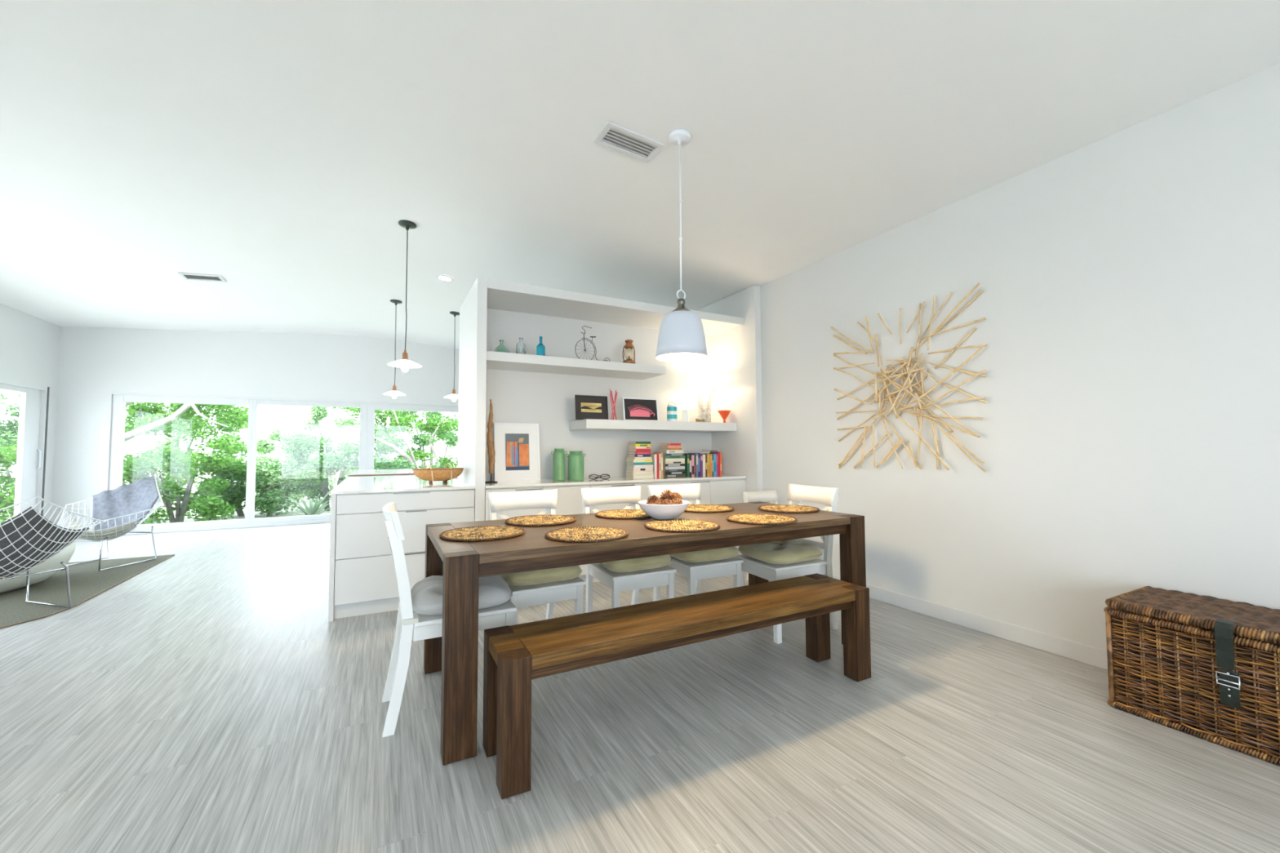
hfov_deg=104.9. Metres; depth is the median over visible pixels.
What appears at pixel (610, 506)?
base cabinet
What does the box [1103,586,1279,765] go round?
wicker trunk
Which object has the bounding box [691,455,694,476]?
book
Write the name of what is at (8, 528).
seat pad
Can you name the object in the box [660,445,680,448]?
book
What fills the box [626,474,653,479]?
book
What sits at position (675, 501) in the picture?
pine cone
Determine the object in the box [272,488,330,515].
spiky plant
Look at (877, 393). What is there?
wall art
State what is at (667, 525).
woven placemat
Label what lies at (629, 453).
book
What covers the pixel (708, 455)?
book
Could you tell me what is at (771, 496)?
dining chair
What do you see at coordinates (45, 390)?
trim
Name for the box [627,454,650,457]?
book
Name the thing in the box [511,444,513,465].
print
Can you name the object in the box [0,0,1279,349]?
ceiling
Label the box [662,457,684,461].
book
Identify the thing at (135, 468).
shrub
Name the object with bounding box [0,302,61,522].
wall
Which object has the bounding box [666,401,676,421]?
jar
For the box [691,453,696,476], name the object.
book
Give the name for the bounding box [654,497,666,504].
pine cone
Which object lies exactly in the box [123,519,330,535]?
trim
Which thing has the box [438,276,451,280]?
diffuser
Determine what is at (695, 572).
dining chair
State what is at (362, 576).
kitchen island
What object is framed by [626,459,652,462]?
book
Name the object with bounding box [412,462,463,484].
bowl
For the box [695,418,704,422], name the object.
ornament
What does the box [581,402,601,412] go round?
print
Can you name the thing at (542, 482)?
countertop
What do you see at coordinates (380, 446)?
shrub
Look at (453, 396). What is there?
pendant
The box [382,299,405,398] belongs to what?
pendant
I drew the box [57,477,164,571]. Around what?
lounge chair
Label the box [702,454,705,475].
book
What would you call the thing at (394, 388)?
socket
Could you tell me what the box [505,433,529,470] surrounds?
print
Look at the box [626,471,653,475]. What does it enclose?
book
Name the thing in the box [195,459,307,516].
shrub
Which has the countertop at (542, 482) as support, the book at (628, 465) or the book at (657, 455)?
the book at (657, 455)
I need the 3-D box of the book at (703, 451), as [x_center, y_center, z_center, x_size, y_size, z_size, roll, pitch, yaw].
[0.738,0.256,5.139,0.125,0.018,0.133,1,-3,-30]
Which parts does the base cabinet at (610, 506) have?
door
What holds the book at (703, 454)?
on the countertop at (542, 482)
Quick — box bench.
[482,573,871,799]
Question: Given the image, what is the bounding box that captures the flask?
[493,339,509,352]
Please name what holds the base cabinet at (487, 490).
on the floor
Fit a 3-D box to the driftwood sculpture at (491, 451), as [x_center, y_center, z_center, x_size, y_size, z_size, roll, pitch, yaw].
[-1.261,0.121,4.173,0.110,0.706,0.110,1,-3,-28]
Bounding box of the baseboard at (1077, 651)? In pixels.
[822,573,1107,670]
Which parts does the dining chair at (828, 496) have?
leg, leg, seat, seat frame, leg, rail, backrest, leg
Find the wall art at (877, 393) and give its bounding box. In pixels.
[830,282,987,471]
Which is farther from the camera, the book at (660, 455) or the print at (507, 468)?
the book at (660, 455)
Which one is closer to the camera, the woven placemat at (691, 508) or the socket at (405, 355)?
the woven placemat at (691, 508)
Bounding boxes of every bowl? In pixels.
[412,467,463,481]
[637,499,689,519]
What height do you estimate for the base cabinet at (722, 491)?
0.852 m
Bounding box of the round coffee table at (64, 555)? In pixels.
[0,542,75,593]
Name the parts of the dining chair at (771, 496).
leg, backrest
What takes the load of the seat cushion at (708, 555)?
on the dining chair at (695, 572)
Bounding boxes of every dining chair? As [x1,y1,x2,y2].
[382,502,516,737]
[486,488,585,625]
[579,485,676,613]
[647,483,743,601]
[734,484,839,644]
[742,489,814,580]
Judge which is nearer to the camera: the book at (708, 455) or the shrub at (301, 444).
the book at (708, 455)
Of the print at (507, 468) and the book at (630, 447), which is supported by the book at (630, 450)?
the book at (630, 447)
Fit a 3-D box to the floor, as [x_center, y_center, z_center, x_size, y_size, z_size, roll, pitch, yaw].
[-1.594,1.339,2.546,7.470,0.120,12.816,1,-3,-28]
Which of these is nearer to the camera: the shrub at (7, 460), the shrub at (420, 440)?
the shrub at (7, 460)
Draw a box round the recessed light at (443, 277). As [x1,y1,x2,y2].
[436,275,453,281]
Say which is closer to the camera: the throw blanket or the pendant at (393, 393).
the throw blanket
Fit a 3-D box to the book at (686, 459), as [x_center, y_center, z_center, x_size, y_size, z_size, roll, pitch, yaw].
[0.449,0.392,4.978,0.026,0.225,0.148,1,-3,-28]
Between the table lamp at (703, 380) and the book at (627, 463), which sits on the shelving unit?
the table lamp at (703, 380)
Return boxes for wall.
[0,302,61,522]
[51,326,458,528]
[760,62,1279,650]
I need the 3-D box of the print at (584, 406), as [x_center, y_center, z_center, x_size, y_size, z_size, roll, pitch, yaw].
[-0.447,-0.173,4.528,0.200,0.028,0.001,1,-10,-26]
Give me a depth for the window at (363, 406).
7.67 m
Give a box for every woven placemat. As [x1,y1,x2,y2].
[439,525,525,541]
[505,514,576,526]
[545,525,628,542]
[595,509,651,519]
[644,519,719,532]
[684,504,734,512]
[726,513,797,524]
[757,504,819,513]
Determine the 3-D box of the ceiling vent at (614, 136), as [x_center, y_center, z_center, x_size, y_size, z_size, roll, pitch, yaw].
[-0.063,-1.661,2.885,0.360,0.040,0.200,1,-3,-28]
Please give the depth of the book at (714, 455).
5.07 m
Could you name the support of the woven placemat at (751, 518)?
on the dining table at (461, 564)
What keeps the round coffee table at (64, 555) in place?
on the area rug
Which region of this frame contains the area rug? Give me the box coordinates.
[0,554,175,628]
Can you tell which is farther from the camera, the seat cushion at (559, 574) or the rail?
the rail
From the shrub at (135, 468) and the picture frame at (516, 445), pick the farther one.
the shrub at (135, 468)
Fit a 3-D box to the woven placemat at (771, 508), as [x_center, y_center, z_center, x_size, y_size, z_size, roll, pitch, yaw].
[0.973,0.538,3.228,0.389,0.013,0.389,0,-3,0]
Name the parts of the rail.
post, rail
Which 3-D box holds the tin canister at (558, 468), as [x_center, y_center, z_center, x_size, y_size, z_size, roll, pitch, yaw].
[-0.730,0.342,4.443,0.112,0.285,0.112,-1,-3,17]
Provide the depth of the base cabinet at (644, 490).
4.47 m
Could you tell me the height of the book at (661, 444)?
0.024 m
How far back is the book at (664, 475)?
4.83 m
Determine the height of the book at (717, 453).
0.245 m
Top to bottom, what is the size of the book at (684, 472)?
0.026 m
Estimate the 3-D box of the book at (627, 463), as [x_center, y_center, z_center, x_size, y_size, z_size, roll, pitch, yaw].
[-0.005,0.357,4.753,0.208,0.024,0.168,1,-3,-26]
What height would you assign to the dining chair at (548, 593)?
0.903 m
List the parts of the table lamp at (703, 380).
lamp shade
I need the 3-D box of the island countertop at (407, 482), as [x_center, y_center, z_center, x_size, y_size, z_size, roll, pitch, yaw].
[-2.182,0.503,4.504,0.940,0.021,2.164,1,-3,-28]
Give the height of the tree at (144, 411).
3.249 m
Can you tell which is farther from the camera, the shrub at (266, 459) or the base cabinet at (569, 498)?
the shrub at (266, 459)
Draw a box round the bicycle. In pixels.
[574,325,609,360]
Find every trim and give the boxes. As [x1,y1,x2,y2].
[0,377,49,516]
[111,391,458,406]
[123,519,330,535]
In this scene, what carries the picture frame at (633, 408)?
on the shelving unit
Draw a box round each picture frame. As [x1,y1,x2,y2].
[493,422,540,481]
[574,395,608,419]
[622,397,658,421]
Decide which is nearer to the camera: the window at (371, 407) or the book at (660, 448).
the book at (660, 448)
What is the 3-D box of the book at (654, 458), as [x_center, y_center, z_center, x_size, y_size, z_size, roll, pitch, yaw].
[0.117,0.384,4.803,0.026,0.228,0.148,1,-3,-28]
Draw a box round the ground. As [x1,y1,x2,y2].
[0,460,457,524]
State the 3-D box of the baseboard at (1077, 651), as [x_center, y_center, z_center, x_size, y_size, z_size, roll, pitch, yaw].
[2.847,1.181,1.777,0.016,0.100,6.980,1,-3,-28]
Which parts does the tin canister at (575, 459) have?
lid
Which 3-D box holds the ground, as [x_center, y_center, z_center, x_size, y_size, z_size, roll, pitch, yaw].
[-16.197,2.836,30.621,60.000,0.190,50.544,1,-3,-28]
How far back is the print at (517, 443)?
4.40 m
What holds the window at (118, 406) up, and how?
in the wall at (95, 363)
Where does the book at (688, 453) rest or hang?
on the countertop at (542, 482)
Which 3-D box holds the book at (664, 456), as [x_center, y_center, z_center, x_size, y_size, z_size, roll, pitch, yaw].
[0.315,0.305,4.915,0.230,0.026,0.153,1,-3,-28]
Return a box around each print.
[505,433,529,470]
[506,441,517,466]
[506,466,528,470]
[510,441,511,464]
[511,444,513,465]
[514,440,515,465]
[515,446,516,466]
[517,443,519,466]
[519,444,528,466]
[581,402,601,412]
[581,405,601,409]
[627,404,654,417]
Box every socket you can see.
[391,384,396,391]
[400,349,408,359]
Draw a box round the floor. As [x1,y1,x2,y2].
[0,522,1279,852]
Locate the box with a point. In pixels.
(685, 417)
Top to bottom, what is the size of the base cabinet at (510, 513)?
0.852 m
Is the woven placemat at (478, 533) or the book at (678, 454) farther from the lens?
the book at (678, 454)
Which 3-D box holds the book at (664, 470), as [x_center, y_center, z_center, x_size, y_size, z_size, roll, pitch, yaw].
[0.311,0.437,4.910,0.228,0.022,0.153,1,-3,-29]
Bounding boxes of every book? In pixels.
[626,457,651,459]
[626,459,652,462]
[626,462,653,465]
[626,464,653,467]
[626,467,653,471]
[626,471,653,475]
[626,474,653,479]
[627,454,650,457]
[628,446,650,448]
[628,448,650,452]
[628,452,650,454]
[629,441,650,444]
[629,444,650,446]
[650,453,657,478]
[653,452,662,477]
[656,453,659,477]
[658,449,683,453]
[658,453,661,477]
[660,443,681,445]
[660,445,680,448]
[660,448,681,449]
[662,453,684,455]
[662,455,685,458]
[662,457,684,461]
[662,461,684,463]
[662,463,684,466]
[662,466,684,469]
[662,469,684,471]
[662,471,685,474]
[662,474,685,477]
[684,453,689,476]
[684,453,691,476]
[688,453,697,476]
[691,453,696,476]
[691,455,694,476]
[697,453,700,476]
[700,453,702,476]
[702,449,719,452]
[702,453,706,475]
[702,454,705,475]
[703,453,713,475]
[706,453,710,475]
[709,452,719,475]
[709,453,711,475]
[713,453,716,475]
[715,453,718,475]
[720,452,722,475]
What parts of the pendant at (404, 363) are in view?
lamp shade, bulb, cord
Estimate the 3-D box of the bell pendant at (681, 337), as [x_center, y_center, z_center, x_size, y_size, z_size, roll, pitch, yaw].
[0.230,-1.023,2.778,0.289,1.279,0.289,1,-3,-28]
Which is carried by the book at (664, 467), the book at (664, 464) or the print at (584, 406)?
the book at (664, 464)
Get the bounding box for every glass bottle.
[515,337,525,354]
[536,336,545,355]
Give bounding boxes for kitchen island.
[328,488,474,622]
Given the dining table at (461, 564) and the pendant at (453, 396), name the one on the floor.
the dining table at (461, 564)
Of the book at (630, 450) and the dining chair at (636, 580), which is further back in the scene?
the book at (630, 450)
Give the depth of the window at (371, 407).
8.24 m
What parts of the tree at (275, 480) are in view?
crown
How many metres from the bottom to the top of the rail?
1.210 m
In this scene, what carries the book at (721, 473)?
on the countertop at (542, 482)
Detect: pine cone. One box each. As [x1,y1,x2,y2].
[645,499,657,504]
[646,494,657,502]
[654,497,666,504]
[660,488,672,500]
[662,498,672,504]
[669,492,681,500]
[671,497,683,504]
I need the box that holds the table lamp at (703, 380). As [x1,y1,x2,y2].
[688,368,719,422]
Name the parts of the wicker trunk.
corner post, lid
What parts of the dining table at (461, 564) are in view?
leg, leg, leg, leg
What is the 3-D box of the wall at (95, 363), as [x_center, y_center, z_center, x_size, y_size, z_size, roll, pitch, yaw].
[-4.551,0.025,8.207,7.150,3.030,0.160,1,-3,-28]
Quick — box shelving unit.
[457,276,763,521]
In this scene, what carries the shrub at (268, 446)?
on the ground
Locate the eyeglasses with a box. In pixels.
[588,474,609,479]
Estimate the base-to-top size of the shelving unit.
2.800 m
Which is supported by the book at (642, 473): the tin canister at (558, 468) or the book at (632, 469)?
the book at (632, 469)
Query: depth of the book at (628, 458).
4.69 m
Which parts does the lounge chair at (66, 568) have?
frame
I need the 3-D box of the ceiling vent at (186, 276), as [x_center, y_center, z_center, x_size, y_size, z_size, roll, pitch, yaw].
[-4.538,-1.547,5.111,0.340,0.039,0.210,1,-3,-28]
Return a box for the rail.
[197,453,352,511]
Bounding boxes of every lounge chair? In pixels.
[0,496,106,608]
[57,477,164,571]
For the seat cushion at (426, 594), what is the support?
on the dining chair at (428, 626)
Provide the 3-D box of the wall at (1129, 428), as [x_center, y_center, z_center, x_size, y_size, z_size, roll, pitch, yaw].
[1.634,-0.054,4.315,0.160,2.801,12.816,1,-3,-28]
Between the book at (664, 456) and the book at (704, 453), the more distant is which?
the book at (704, 453)
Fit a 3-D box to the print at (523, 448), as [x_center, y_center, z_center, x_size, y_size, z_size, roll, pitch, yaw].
[-1.042,0.255,4.422,0.087,0.195,0.002,1,-10,-25]
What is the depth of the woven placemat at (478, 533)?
2.30 m
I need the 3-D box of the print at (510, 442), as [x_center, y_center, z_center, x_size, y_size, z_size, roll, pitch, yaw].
[-1.147,0.235,4.373,0.014,0.200,0.001,1,-10,-26]
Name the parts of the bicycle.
frame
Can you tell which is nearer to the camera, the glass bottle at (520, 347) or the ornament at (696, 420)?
the glass bottle at (520, 347)
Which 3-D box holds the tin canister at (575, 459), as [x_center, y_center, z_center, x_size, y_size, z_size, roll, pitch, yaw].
[-0.582,0.355,4.475,0.148,0.262,0.148,-1,-3,13]
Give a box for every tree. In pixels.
[17,393,264,469]
[124,402,248,507]
[241,454,298,515]
[343,407,457,468]
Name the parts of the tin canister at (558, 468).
lid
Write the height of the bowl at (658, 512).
0.096 m
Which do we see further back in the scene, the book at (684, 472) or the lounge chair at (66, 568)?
the book at (684, 472)
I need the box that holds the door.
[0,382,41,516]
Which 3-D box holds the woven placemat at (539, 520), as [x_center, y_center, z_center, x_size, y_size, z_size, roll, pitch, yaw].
[-0.551,0.521,2.741,0.389,0.013,0.389,-1,-3,15]
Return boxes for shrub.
[0,393,19,521]
[0,444,17,523]
[122,448,259,524]
[151,429,306,501]
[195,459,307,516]
[254,444,337,504]
[275,406,398,488]
[278,433,359,511]
[328,436,457,497]
[373,410,457,467]
[373,454,453,469]
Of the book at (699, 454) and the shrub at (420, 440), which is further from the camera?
the shrub at (420, 440)
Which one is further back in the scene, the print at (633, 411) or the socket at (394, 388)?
the socket at (394, 388)
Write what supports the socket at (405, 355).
attached to the pendant at (404, 363)
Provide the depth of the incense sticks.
4.67 m
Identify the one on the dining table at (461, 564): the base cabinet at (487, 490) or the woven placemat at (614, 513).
the woven placemat at (614, 513)
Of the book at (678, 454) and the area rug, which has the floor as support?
the area rug
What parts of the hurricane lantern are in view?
globe, tank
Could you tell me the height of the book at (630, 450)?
0.030 m
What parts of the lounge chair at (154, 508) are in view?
frame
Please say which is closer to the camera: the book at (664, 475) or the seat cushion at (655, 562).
the seat cushion at (655, 562)
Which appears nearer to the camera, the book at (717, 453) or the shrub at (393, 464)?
the book at (717, 453)
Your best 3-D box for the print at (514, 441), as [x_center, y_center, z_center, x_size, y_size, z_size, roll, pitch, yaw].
[-1.119,0.236,4.386,0.011,0.220,0.001,1,-10,-26]
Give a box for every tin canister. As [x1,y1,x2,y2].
[551,448,567,480]
[565,451,586,480]
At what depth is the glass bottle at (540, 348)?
4.29 m
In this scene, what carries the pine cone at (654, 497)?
in the bowl at (658, 512)
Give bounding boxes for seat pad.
[0,506,88,578]
[71,520,134,539]
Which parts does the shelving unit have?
panel, floating shelf, panel, panel, floating shelf, panel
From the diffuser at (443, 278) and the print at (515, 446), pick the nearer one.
the print at (515, 446)
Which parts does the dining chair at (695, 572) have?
leg, backrest, leg, leg, seat frame, seat, leg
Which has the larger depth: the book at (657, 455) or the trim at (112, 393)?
the trim at (112, 393)
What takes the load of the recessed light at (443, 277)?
in the ceiling
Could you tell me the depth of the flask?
4.12 m
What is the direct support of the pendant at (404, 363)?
hanging from the ceiling
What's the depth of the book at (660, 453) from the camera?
4.77 m
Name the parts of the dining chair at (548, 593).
leg, leg, backrest, seat, seat frame, leg, leg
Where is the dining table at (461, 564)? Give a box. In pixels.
[423,501,866,764]
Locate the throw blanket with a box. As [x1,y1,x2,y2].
[92,475,158,531]
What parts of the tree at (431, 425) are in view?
crown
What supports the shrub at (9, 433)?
on the ground
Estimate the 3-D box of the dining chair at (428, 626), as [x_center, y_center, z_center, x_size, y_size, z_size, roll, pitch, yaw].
[-0.890,0.813,2.271,0.547,0.903,0.432,1,-3,-28]
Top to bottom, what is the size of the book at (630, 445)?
0.026 m
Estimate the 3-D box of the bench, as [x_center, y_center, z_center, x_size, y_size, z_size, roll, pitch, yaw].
[0.274,1.033,2.207,1.832,0.450,0.338,1,-3,-28]
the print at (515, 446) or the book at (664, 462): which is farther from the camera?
the book at (664, 462)
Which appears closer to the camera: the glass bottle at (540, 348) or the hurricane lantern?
the glass bottle at (540, 348)
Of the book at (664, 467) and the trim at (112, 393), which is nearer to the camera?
the book at (664, 467)
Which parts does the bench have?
leg, leg, seat, leg, leg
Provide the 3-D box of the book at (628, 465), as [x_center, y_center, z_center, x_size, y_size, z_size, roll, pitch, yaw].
[-0.001,0.382,4.745,0.206,0.026,0.168,1,-3,-26]
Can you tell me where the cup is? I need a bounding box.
[717,410,731,422]
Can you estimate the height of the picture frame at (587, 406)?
0.228 m
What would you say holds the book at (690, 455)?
on the countertop at (542, 482)
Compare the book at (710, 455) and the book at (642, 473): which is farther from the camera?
the book at (710, 455)
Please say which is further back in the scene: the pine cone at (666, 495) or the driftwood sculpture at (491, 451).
the driftwood sculpture at (491, 451)
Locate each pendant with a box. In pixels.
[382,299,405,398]
[387,219,422,372]
[444,311,459,401]
[655,128,707,362]
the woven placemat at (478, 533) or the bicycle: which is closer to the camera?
the woven placemat at (478, 533)
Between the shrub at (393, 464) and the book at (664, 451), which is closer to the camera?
the book at (664, 451)
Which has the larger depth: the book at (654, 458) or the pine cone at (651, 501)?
the book at (654, 458)
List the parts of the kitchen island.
panel, drawer, drawer, drawer, handle, handle, handle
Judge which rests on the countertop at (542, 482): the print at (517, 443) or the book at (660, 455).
the book at (660, 455)
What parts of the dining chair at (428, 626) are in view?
leg, backrest, leg, seat frame, seat, leg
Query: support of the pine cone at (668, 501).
in the bowl at (658, 512)
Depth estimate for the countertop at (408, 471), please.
5.72 m
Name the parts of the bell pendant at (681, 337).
rod, lamp shade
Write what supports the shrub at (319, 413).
on the ground
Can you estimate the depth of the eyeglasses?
4.56 m
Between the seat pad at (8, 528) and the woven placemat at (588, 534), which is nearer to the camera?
the woven placemat at (588, 534)
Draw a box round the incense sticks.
[609,388,617,419]
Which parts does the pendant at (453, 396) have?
lamp shade, cord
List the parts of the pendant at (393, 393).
lamp shade, bulb, cord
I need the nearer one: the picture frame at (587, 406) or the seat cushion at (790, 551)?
the seat cushion at (790, 551)
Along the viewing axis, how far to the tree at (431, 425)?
11.26 m
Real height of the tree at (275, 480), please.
1.217 m
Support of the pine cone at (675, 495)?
in the bowl at (658, 512)
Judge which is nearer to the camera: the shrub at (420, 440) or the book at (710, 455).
the book at (710, 455)
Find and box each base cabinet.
[484,488,490,520]
[490,486,542,519]
[542,484,590,583]
[589,482,635,582]
[633,480,673,510]
[672,480,710,504]
[709,478,745,557]
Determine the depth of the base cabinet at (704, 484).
4.76 m
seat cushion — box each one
[399,574,512,625]
[500,564,582,586]
[596,554,672,572]
[669,546,738,562]
[737,539,822,564]
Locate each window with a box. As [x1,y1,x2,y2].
[108,394,253,531]
[248,399,367,524]
[365,403,458,469]
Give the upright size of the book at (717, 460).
0.228 m
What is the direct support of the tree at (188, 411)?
on the ground
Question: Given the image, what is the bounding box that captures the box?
[681,410,688,422]
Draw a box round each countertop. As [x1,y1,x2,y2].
[330,474,475,494]
[349,468,457,479]
[484,474,746,488]
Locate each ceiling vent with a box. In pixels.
[177,272,226,282]
[594,120,664,163]
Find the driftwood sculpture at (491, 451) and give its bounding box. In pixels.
[484,399,497,483]
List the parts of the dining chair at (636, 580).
leg, backrest, leg, seat frame, seat, leg, leg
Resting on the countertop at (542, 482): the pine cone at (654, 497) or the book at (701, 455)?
the book at (701, 455)
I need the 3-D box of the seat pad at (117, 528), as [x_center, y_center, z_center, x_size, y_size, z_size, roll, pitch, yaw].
[-5.373,1.020,4.927,0.448,0.226,0.507,2,-4,-44]
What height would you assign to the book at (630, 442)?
0.024 m
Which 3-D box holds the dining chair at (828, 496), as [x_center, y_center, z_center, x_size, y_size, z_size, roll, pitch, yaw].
[0.963,0.849,3.217,0.547,0.903,0.432,1,-3,-25]
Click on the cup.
(724, 414)
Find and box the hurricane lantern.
[622,339,635,363]

